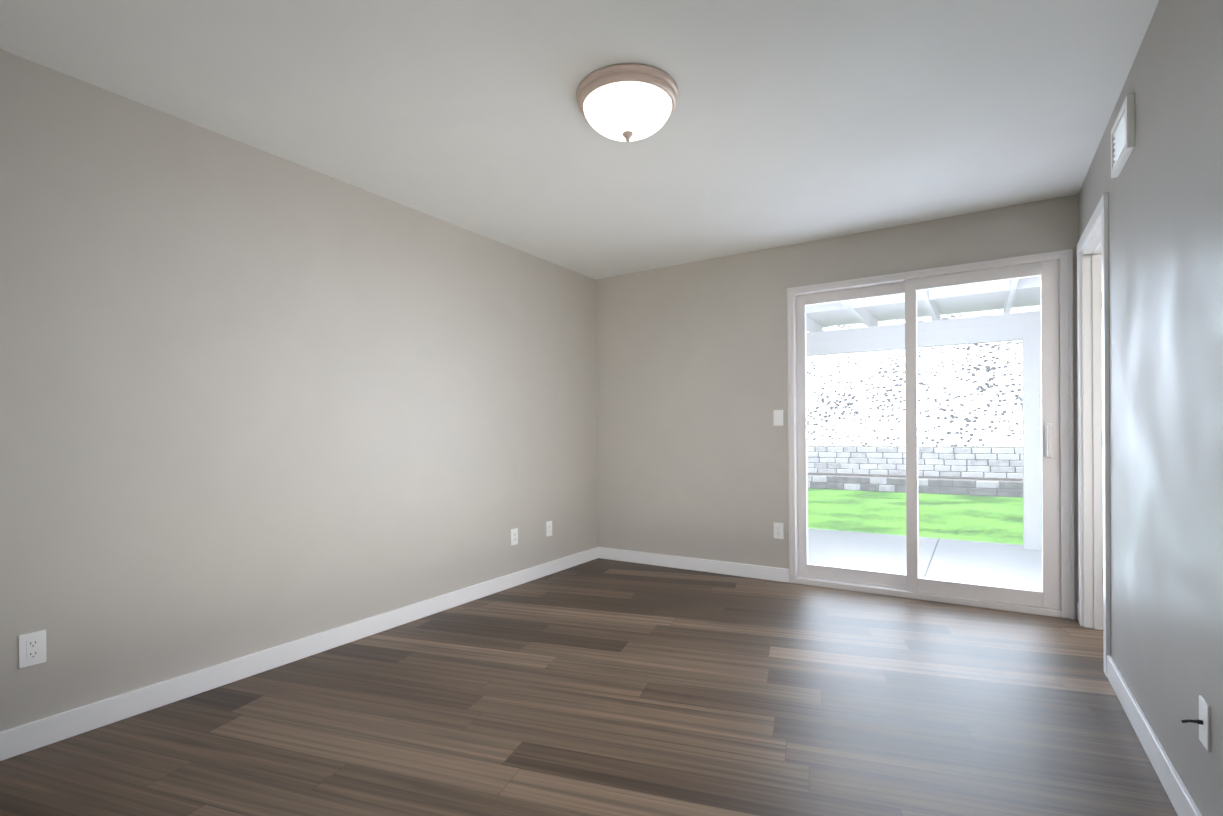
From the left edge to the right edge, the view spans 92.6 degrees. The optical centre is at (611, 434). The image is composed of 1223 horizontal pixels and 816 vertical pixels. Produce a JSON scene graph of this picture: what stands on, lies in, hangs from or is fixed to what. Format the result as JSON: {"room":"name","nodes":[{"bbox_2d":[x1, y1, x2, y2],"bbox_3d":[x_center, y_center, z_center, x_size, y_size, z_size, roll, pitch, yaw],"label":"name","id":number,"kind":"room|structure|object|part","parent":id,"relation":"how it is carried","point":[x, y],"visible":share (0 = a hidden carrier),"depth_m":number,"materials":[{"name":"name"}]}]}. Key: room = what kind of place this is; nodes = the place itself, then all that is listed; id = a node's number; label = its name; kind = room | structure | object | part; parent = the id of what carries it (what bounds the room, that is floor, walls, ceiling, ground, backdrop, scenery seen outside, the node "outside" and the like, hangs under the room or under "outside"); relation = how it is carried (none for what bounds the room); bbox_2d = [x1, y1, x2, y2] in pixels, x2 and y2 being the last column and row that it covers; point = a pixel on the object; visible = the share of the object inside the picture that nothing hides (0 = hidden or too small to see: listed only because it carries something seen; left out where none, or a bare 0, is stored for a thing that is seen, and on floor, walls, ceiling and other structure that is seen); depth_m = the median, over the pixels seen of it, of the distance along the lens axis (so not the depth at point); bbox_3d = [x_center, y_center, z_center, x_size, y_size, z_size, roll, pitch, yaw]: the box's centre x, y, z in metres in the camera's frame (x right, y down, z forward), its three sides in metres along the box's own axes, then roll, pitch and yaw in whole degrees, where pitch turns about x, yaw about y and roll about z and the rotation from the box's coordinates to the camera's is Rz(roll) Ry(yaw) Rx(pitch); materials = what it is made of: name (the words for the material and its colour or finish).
{"room":"empty bedroom","nodes":[
{"label":"empty bedroom","id":0,"kind":"room"},
{"bbox_2d":[0,49,597,730],"bbox_3d":[-1.473,-0.119,3.136,0.150,2.440,5.095,0,0,32],"label":"wall","id":1,"kind":"structure","parent":0,"point":[252,399],"depth_m":2.64,"materials":[{"name":"paint"}]},
{"bbox_2d":[19,630,46,667],"bbox_3d":[-2.048,0.757,2.068,0.008,0.115,0.070,0,0,32],"label":"electrical outlet","id":2,"kind":"object","parent":1,"relation":"attached to","point":[32,648],"visible":1,"depth_m":2.06,"materials":[{"name":"white plastic"}]},
{"bbox_2d":[0,547,598,760],"bbox_3d":[-1.393,1.052,3.099,0.014,0.098,4.795,0,0,32],"label":"baseboard","id":3,"kind":"structure","parent":1,"relation":"attached to","point":[25,738],"depth_m":2.62,"materials":[{"name":"white wood"}]},
{"bbox_2d":[511,528,517,545],"bbox_3d":[-0.698,0.734,4.207,0.008,0.115,0.070,0,0,32],"label":"electrical outlet","id":4,"kind":"object","parent":1,"relation":"attached to","point":[514,536],"visible":1,"depth_m":4.20,"materials":[{"name":"white plastic"}]},
{"bbox_2d":[546,521,551,536],"bbox_3d":[-0.484,0.730,4.546,0.008,0.115,0.070,0,0,32],"label":"electrical outlet","id":5,"kind":"object","parent":1,"relation":"attached to","point":[548,528],"visible":1,"depth_m":4.54,"materials":[{"name":"white plastic"}]},
{"bbox_2d":[0,0,1158,278],"bbox_3d":[0.585,-1.441,1.823,5.045,0.180,5.095,0,0,32],"label":"ceiling","id":6,"kind":"structure","parent":0,"point":[790,122],"depth_m":2.35,"materials":[{"name":"paint"}]},
{"bbox_2d":[576,63,678,141],"bbox_3d":[0.064,-1.255,2.314,0.404,0.188,0.404,0,0,32],"label":"ceiling light","id":7,"kind":"object","parent":6,"relation":"attached to","point":[626,102],"visible":1,"depth_m":2.20,"materials":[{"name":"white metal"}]},
{"bbox_3d":[0.064,-1.246,2.314,0.352,0.105,0.352,0,0,32],"label":"lamp shade","id":8,"kind":"part","parent":7,"relation":"part of","materials":[{"name":"white glass"}]},
{"bbox_2d":[0,558,1177,815],"bbox_3d":[0.609,1.149,1.837,5.045,0.120,5.095,0,0,32],"label":"floor","id":9,"kind":"structure","parent":0,"point":[598,686],"depth_m":2.22,"materials":[{"name":"brown wood"}]},
{"bbox_2d":[595,194,1078,618],"bbox_3d":[1.980,-0.154,3.881,4.895,2.440,0.150,0,0,32],"label":"wall","id":10,"kind":"structure","parent":0,"point":[692,394],"depth_m":4.50,"materials":[{"name":"paint"}]},
{"bbox_2d":[598,547,788,582],"bbox_3d":[0.588,1.026,4.675,1.654,0.098,0.014,0,0,32],"label":"baseboard","id":11,"kind":"structure","parent":10,"relation":"attached to","point":[737,569],"depth_m":4.61,"materials":[{"name":"white wood"}]},
{"bbox_2d":[773,410,782,425],"bbox_3d":[1.218,-0.124,4.266,0.070,0.115,0.012,0,0,32],"label":"light switch","id":12,"kind":"object","parent":10,"relation":"attached to","point":[778,417],"visible":1,"depth_m":4.26,"materials":[{"name":"white plastic"}]},
{"bbox_2d":[774,523,783,538],"bbox_3d":[1.222,0.702,4.275,0.070,0.115,0.008,0,0,32],"label":"electrical outlet","id":13,"kind":"object","parent":10,"relation":"attached to","point":[778,530],"visible":1,"depth_m":4.27,"materials":[{"name":"white plastic"}]},
{"bbox_2d":[787,249,1074,619],"bbox_3d":[1.992,0.002,3.832,1.627,2.127,0.182,0,0,32],"label":"door frame","id":14,"kind":"structure","parent":10,"relation":"attached to","point":[1065,259],"depth_m":3.88,"materials":[{"name":"white plastic"}]},
{"bbox_3d":[1.693,-0.002,4.071,0.662,1.885,0.008,0,0,32],"label":"fixed glass","id":15,"kind":"part","parent":14,"relation":"part of","materials":[{"name":"clear glass"}]},
{"bbox_3d":[1.695,0.005,4.070,0.780,2.040,0.038,0,0,32],"label":"fixed sliding door frame","id":16,"kind":"part","parent":14,"relation":"part of","materials":[{"name":"white plastic"}]},
{"bbox_3d":[2.275,-0.005,3.642,0.667,1.885,0.008,0,0,32],"label":"slider glass","id":17,"kind":"part","parent":14,"relation":"part of","materials":[{"name":"clear glass"}]},
{"bbox_2d":[905,260,1060,608],"bbox_3d":[2.283,0.002,3.637,0.808,2.040,0.038,0,0,32],"label":"slider","id":18,"kind":"object","parent":14,"relation":"in","point":[1048,595],"visible":0.9,"depth_m":3.50,"materials":[{"name":"white plastic"}]},
{"bbox_3d":[2.554,0.033,3.407,0.032,0.200,0.062,0,0,32],"label":"handle","id":19,"kind":"part","parent":14,"relation":"part of","materials":[{"name":"white plastic"}]},
{"bbox_2d":[1078,0,1222,815],"bbox_3d":[1.453,-0.136,1.290,0.120,2.440,4.795,0,0,32],"label":"wall","id":20,"kind":"structure","parent":0,"point":[1164,189],"depth_m":1.74,"materials":[{"name":"paint"}]},
{"bbox_2d":[1077,193,1110,676],"bbox_3d":[2.470,-0.001,2.899,0.154,2.135,0.852,0,0,32],"label":"trim","id":21,"kind":"structure","parent":20,"relation":"attached to","point":[1093,418],"depth_m":3.19,"materials":[{"name":"white wood"}]},
{"bbox_2d":[1111,93,1134,178],"bbox_3d":[1.978,-1.149,2.263,0.022,0.195,0.310,0,0,32],"label":"air vent","id":22,"kind":"object","parent":20,"relation":"in","point":[1123,138],"visible":1,"depth_m":2.22,"materials":[{"name":"white metal"}]},
{"bbox_2d":[1077,603,1201,815],"bbox_3d":[1.407,1.035,1.331,0.014,0.098,4.794,0,0,32],"label":"baseboard","id":23,"kind":"structure","parent":20,"relation":"attached to","point":[1179,795],"depth_m":1.90,"materials":[{"name":"white wood"}]},
{"bbox_2d":[1181,695,1210,751],"bbox_3d":[1.490,0.732,1.496,0.047,0.115,0.070,0,0,32],"label":"outlet","id":24,"kind":"object","parent":20,"relation":"attached to","point":[1204,721],"visible":0.96,"depth_m":1.48,"materials":[{"name":"white plastic"}]},
{"label":"outside","id":25,"kind":"structure","parent":0,"visible":0},
{"bbox_2d":[806,305,1041,446],"bbox_3d":[15.867,-11.245,24.955,66.000,22.600,34.000,0,0,32],"label":"hill","id":26,"kind":"structure","parent":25,"point":[954,402],"depth_m":12.36,"materials":[{"name":"white"}]},
{"bbox_2d":[808,488,1041,545],"bbox_3d":[4.595,1.194,8.850,28.000,0.245,5.899,0,0,32],"label":"lawn","id":27,"kind":"structure","parent":25,"point":[864,505],"depth_m":7.90,"materials":[{"name":"green plant"}]},
{"bbox_2d":[807,446,1041,497],"bbox_3d":[6.047,0.669,10.829,24.349,0.858,1.032,0,0,32],"label":"retaining wall","id":28,"kind":"structure","parent":27,"relation":"on","point":[840,452],"depth_m":10.91,"materials":[{"name":"stone"}]},
{"bbox_2d":[808,528,1041,590],"bbox_3d":[2.338,1.225,5.273,16.000,0.260,2.559,0,0,32],"label":"patio","id":29,"kind":"structure","parent":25,"point":[998,564],"depth_m":5.20,"materials":[{"name":"concrete"}]},
{"bbox_2d":[806,276,1040,550],"bbox_3d":[3.512,-0.123,4.710,9.600,2.420,2.883,0,0,32],"label":"patio cover","id":30,"kind":"object","parent":29,"relation":"on","point":[888,343],"depth_m":5.60,"materials":[{"name":"grey"}]}
]}

